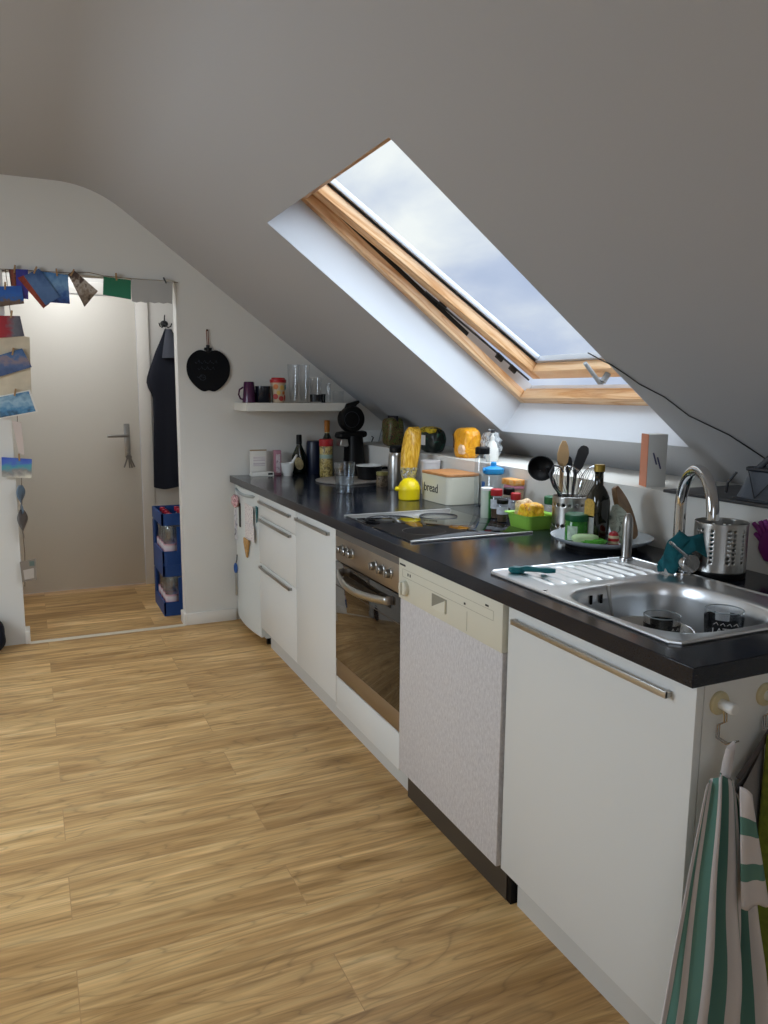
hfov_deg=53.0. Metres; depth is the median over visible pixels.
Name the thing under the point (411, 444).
pack
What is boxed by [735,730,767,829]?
shopping bag
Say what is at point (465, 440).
bag
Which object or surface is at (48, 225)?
wall
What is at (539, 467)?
bowl
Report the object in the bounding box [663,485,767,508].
slab
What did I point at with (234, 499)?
magnet
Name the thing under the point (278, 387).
cup
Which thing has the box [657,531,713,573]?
cloth
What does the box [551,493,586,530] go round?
utensil holder
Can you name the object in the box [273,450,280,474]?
carton
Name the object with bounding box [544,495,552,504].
jar
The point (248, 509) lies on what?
sheet
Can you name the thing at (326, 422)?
wine bottle
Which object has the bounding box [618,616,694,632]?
bowl
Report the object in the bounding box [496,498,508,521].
spice jar
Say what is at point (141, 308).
trim
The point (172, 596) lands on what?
water bottle
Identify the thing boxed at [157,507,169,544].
water bottle
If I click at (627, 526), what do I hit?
soap dispenser
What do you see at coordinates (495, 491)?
spice jar
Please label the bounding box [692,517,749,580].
holder
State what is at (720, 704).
hook
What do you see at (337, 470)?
drip tray
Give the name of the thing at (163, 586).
water bottle
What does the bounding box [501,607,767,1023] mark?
base cabinet
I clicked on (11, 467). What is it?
postcard
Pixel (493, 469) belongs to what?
bottle
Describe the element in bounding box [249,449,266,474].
paper card
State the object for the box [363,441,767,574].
wall
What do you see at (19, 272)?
postcard
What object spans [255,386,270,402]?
mug
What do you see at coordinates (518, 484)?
jar
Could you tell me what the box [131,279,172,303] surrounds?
sheet
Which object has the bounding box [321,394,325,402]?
shot glass
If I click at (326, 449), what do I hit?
jar
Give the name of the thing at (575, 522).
jar
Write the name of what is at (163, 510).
water bottle
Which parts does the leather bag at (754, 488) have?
zip pull, panel, handle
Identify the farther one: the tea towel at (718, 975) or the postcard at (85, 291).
the postcard at (85, 291)
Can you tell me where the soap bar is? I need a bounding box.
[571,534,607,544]
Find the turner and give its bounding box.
[565,456,572,497]
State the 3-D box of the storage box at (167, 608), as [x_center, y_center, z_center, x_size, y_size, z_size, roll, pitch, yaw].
[-1.281,0.559,4.910,0.290,0.085,0.380,-4,10,-24]
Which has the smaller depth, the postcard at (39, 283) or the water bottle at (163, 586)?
the postcard at (39, 283)
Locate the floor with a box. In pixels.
[0,583,628,1023]
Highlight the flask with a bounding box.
[388,445,401,490]
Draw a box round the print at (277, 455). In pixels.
[276,454,279,472]
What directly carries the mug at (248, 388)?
on the wall shelf
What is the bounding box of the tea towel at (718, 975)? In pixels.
[660,741,767,1023]
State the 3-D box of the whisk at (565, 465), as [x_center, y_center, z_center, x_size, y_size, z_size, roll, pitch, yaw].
[0.635,-0.046,2.668,0.110,0.234,0.054,0,9,-2]
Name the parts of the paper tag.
printed panel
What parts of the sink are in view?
bowl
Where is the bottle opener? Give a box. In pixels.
[234,555,237,595]
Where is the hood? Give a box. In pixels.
[162,330,174,357]
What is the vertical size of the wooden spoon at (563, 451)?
0.315 m
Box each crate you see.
[152,504,181,565]
[154,555,182,615]
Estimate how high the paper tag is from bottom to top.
0.123 m
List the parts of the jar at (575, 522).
lid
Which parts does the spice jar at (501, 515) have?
lid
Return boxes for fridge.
[235,484,270,643]
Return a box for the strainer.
[548,465,564,506]
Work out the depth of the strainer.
2.67 m
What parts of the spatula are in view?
handle, blade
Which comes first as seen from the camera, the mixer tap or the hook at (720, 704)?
the hook at (720, 704)
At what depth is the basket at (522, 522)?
2.76 m
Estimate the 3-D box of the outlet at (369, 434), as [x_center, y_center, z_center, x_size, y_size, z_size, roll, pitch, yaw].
[-0.086,-0.474,4.823,0.052,0.052,0.004,-4,10,-24]
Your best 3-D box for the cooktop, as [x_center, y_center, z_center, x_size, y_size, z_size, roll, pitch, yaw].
[0.181,0.042,2.857,0.474,0.007,0.594,-4,10,-24]
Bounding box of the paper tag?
[20,558,36,581]
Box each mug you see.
[238,382,255,402]
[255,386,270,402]
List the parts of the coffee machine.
arm, lever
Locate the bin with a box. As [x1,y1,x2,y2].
[422,469,478,505]
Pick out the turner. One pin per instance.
(569, 463)
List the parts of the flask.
lid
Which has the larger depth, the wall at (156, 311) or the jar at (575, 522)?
the wall at (156, 311)
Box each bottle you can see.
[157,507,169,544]
[158,572,170,593]
[159,509,171,547]
[161,511,173,550]
[161,585,173,596]
[163,513,176,551]
[163,583,175,599]
[165,579,178,601]
[173,508,179,541]
[292,435,306,473]
[323,420,332,446]
[475,446,489,453]
[482,462,503,486]
[486,429,498,461]
[584,464,609,544]
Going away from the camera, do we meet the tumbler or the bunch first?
the tumbler
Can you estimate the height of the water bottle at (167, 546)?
0.299 m
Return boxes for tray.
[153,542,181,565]
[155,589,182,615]
[334,468,348,473]
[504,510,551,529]
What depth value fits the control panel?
2.20 m
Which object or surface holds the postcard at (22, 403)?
hanging from the peg
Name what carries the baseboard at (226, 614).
attached to the wall at (48, 225)
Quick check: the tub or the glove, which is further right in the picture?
the glove
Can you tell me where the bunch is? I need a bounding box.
[124,450,134,467]
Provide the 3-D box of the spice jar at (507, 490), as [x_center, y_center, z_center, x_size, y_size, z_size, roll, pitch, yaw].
[0.488,-0.035,3.013,0.044,0.118,0.044,-4,10,-24]
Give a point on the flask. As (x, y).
(394, 458)
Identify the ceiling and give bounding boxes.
[0,0,767,483]
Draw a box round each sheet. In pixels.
[0,336,31,394]
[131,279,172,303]
[245,503,252,524]
[245,522,253,542]
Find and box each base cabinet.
[257,495,296,661]
[294,512,336,701]
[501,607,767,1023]
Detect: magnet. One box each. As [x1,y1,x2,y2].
[231,495,238,506]
[243,537,249,557]
[255,506,257,522]
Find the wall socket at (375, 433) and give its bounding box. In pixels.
[364,430,381,441]
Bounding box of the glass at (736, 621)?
[704,604,744,632]
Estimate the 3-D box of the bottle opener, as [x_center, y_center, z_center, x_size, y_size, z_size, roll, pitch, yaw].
[-0.872,0.369,4.537,0.014,0.251,0.058,-4,10,-24]
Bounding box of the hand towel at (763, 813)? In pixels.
[757,734,767,981]
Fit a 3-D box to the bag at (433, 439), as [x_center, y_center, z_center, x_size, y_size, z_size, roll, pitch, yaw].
[0.243,-0.372,3.958,0.110,0.136,0.192,-4,10,-24]
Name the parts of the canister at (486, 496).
lid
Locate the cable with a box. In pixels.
[588,352,764,458]
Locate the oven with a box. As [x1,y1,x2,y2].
[336,530,400,769]
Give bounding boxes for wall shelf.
[234,402,358,410]
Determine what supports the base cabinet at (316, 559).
on the floor
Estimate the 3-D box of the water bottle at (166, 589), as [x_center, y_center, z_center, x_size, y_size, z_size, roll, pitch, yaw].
[-1.342,0.452,4.816,0.081,0.299,0.081,-4,10,-24]
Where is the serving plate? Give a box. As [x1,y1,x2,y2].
[550,528,653,553]
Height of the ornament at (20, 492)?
0.150 m
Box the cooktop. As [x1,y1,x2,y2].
[344,508,532,542]
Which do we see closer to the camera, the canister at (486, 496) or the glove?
the glove
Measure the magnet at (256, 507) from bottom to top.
0.086 m
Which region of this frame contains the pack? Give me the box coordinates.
[400,427,420,479]
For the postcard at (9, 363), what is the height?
0.151 m
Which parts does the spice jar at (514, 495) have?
lid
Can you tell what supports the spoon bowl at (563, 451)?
on the wooden spoon at (563, 451)
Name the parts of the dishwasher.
knob, control panel, kick plate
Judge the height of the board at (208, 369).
0.346 m
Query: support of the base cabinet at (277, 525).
on the floor
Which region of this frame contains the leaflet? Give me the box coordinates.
[234,507,237,539]
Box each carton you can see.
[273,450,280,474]
[639,433,667,486]
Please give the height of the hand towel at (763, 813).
0.661 m
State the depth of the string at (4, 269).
4.02 m
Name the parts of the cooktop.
trim, trim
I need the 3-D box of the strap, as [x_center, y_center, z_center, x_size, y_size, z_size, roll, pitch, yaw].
[-0.814,0.017,4.346,0.003,0.135,0.036,-4,10,-24]
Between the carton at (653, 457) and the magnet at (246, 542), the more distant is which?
the magnet at (246, 542)
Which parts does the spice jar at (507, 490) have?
lid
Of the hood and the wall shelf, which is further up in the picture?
the hood
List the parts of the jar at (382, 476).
lid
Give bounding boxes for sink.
[491,557,767,645]
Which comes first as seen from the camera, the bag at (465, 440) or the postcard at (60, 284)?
the bag at (465, 440)
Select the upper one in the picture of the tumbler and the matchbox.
the tumbler
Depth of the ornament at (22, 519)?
4.05 m
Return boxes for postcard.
[0,286,23,306]
[0,316,23,337]
[0,348,31,375]
[0,390,37,418]
[1,457,31,477]
[9,269,16,285]
[16,269,27,298]
[18,275,48,307]
[24,269,58,304]
[41,271,69,303]
[68,271,97,306]
[103,277,130,298]
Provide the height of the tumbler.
0.145 m
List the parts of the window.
sash, stay rod, sash, frame sill, handle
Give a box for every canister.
[306,440,319,473]
[480,487,492,517]
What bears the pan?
on the serving board at (340, 480)
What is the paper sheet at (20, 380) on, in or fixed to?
hanging from the string at (5, 269)
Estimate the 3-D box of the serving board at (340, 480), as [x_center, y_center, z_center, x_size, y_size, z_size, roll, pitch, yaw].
[-0.199,-0.174,4.239,0.358,0.011,0.358,-4,10,-24]
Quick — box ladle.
[528,455,559,496]
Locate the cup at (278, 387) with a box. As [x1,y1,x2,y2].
[270,378,285,402]
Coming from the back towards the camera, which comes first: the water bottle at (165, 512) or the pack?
the water bottle at (165, 512)
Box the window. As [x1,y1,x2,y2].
[267,137,688,446]
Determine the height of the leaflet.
0.185 m
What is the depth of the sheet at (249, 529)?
4.17 m
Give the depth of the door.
5.17 m
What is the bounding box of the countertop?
[230,472,767,688]
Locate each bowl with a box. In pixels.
[528,455,554,480]
[557,441,568,465]
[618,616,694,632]
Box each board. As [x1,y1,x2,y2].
[186,329,229,390]
[271,637,407,790]
[315,476,375,484]
[611,485,637,538]
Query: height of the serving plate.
0.037 m
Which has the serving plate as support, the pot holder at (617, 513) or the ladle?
the pot holder at (617, 513)
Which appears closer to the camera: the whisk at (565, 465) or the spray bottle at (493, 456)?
the whisk at (565, 465)
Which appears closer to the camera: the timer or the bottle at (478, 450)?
the timer
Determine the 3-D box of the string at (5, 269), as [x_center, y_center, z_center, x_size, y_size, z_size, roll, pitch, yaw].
[-1.897,-0.411,3.990,0.048,1.635,0.008,-4,10,-24]
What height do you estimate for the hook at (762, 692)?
0.090 m
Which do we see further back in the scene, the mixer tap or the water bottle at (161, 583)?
the water bottle at (161, 583)
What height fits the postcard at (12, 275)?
0.081 m
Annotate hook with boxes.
[159,315,171,327]
[710,691,738,744]
[756,683,767,730]
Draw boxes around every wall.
[0,174,381,645]
[2,272,178,505]
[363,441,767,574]
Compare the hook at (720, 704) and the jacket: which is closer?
the hook at (720, 704)
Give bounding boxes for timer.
[608,531,618,544]
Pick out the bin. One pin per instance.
(450, 487)
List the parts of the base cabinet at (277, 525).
handle, handle, handle, drawer, drawer, drawer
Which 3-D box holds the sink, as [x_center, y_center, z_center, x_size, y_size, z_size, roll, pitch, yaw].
[0.641,0.277,1.897,0.488,0.176,0.674,-4,10,-24]
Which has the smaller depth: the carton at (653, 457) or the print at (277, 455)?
the carton at (653, 457)
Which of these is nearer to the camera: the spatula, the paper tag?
the spatula
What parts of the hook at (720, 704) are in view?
knob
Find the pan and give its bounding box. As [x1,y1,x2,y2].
[356,464,387,479]
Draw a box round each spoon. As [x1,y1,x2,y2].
[557,441,568,526]
[606,586,612,615]
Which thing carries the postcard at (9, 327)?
hanging from the peg
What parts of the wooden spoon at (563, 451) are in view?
handle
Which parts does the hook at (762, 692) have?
knob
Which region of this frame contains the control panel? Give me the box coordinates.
[402,569,493,630]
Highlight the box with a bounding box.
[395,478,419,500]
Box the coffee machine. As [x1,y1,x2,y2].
[334,400,366,475]
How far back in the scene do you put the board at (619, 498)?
2.45 m
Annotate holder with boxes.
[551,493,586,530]
[609,504,626,543]
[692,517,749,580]
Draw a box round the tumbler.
[310,377,320,401]
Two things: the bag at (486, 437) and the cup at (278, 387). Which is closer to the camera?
the bag at (486, 437)
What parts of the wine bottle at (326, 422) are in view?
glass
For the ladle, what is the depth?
2.72 m
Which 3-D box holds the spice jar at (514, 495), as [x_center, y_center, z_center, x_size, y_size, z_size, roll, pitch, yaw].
[0.505,-0.021,2.959,0.039,0.106,0.039,-4,10,-24]
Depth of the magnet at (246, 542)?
4.22 m
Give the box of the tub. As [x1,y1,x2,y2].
[421,459,440,492]
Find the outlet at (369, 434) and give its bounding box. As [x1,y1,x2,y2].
[366,432,373,439]
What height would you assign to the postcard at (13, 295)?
0.116 m
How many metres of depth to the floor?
2.26 m
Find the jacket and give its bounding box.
[146,328,178,488]
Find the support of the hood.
attached to the jacket
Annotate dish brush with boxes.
[508,565,555,573]
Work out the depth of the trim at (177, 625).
4.33 m
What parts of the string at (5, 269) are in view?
paper strip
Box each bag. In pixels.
[0,621,5,649]
[382,415,403,445]
[420,426,445,452]
[452,427,480,457]
[480,429,501,458]
[725,456,767,503]
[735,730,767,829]
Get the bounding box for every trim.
[2,277,154,583]
[30,624,184,643]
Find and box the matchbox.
[250,471,273,476]
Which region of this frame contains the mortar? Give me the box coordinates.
[281,462,293,475]
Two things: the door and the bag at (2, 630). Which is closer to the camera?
the bag at (2, 630)
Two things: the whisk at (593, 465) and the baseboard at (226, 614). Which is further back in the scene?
the baseboard at (226, 614)
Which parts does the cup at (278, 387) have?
lid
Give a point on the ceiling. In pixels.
(614, 152)
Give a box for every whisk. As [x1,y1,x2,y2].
[552,465,583,506]
[576,465,594,506]
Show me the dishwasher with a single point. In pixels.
(454, 637)
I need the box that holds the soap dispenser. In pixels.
[619,513,632,560]
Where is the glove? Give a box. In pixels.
[752,519,767,561]
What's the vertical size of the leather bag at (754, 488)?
0.144 m
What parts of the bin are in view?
lid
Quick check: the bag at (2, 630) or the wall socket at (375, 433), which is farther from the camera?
the wall socket at (375, 433)
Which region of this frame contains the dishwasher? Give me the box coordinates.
[398,558,517,904]
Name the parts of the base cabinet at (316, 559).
handle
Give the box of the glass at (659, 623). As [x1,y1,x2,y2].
[643,610,684,632]
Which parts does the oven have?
knob, knob, knob, handle, door rail, control panel, oven base drawer, rail, knob, knob, knob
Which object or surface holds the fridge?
on the floor
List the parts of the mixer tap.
lever, spout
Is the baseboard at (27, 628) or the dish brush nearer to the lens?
the dish brush
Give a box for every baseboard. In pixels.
[25,626,30,643]
[181,609,187,625]
[187,608,236,624]
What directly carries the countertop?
on the base cabinet at (610, 760)
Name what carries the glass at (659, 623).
in the bowl at (638, 620)
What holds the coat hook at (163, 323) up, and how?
attached to the wall at (156, 311)
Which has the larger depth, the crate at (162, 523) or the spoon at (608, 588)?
the crate at (162, 523)
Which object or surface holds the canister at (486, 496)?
on the countertop
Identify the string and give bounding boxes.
[4,269,177,282]
[5,269,24,556]
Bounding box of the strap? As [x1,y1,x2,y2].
[239,503,240,526]
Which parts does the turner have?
handle, blade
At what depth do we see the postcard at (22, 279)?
3.91 m
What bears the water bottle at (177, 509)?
in the crate at (162, 523)
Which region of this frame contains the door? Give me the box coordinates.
[4,292,145,593]
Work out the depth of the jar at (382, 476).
4.00 m
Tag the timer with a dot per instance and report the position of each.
(613, 537)
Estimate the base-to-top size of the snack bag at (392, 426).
0.176 m
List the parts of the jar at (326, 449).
lid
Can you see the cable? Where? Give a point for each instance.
(588, 352)
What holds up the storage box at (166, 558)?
on the crate at (162, 523)
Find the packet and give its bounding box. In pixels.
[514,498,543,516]
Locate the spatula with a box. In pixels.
[571,445,588,497]
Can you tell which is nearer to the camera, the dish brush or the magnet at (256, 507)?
the dish brush
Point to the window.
(332, 228)
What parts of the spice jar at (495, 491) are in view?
lid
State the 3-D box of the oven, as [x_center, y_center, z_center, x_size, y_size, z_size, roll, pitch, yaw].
[0.153,0.453,2.906,0.613,0.736,0.586,-4,10,-24]
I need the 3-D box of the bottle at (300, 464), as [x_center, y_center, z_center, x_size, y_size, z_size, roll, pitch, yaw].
[-0.504,-0.344,4.594,0.098,0.234,0.083,-4,10,-24]
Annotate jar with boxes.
[319,439,332,476]
[376,471,387,486]
[490,488,502,517]
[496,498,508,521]
[501,478,524,501]
[503,487,514,517]
[510,492,520,509]
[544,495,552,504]
[564,512,588,541]
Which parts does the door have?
handle, handle plate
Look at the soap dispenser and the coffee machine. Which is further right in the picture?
the soap dispenser
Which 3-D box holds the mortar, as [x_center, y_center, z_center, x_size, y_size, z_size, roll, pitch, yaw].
[-0.564,-0.250,4.500,0.078,0.076,0.078,-4,10,-24]
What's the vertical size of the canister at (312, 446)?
0.198 m
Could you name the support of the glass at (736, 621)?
in the sink
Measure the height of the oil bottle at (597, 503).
0.248 m
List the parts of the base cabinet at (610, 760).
handle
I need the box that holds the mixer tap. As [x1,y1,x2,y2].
[669,464,719,575]
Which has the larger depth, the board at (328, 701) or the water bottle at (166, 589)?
the water bottle at (166, 589)
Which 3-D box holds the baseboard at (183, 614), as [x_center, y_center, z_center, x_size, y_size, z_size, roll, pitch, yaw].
[-1.181,0.623,4.551,0.018,0.070,0.112,-4,10,-24]
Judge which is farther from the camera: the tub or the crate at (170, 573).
the crate at (170, 573)
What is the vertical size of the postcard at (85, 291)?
0.183 m
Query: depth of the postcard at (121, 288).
4.08 m
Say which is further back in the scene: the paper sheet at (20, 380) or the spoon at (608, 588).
the paper sheet at (20, 380)

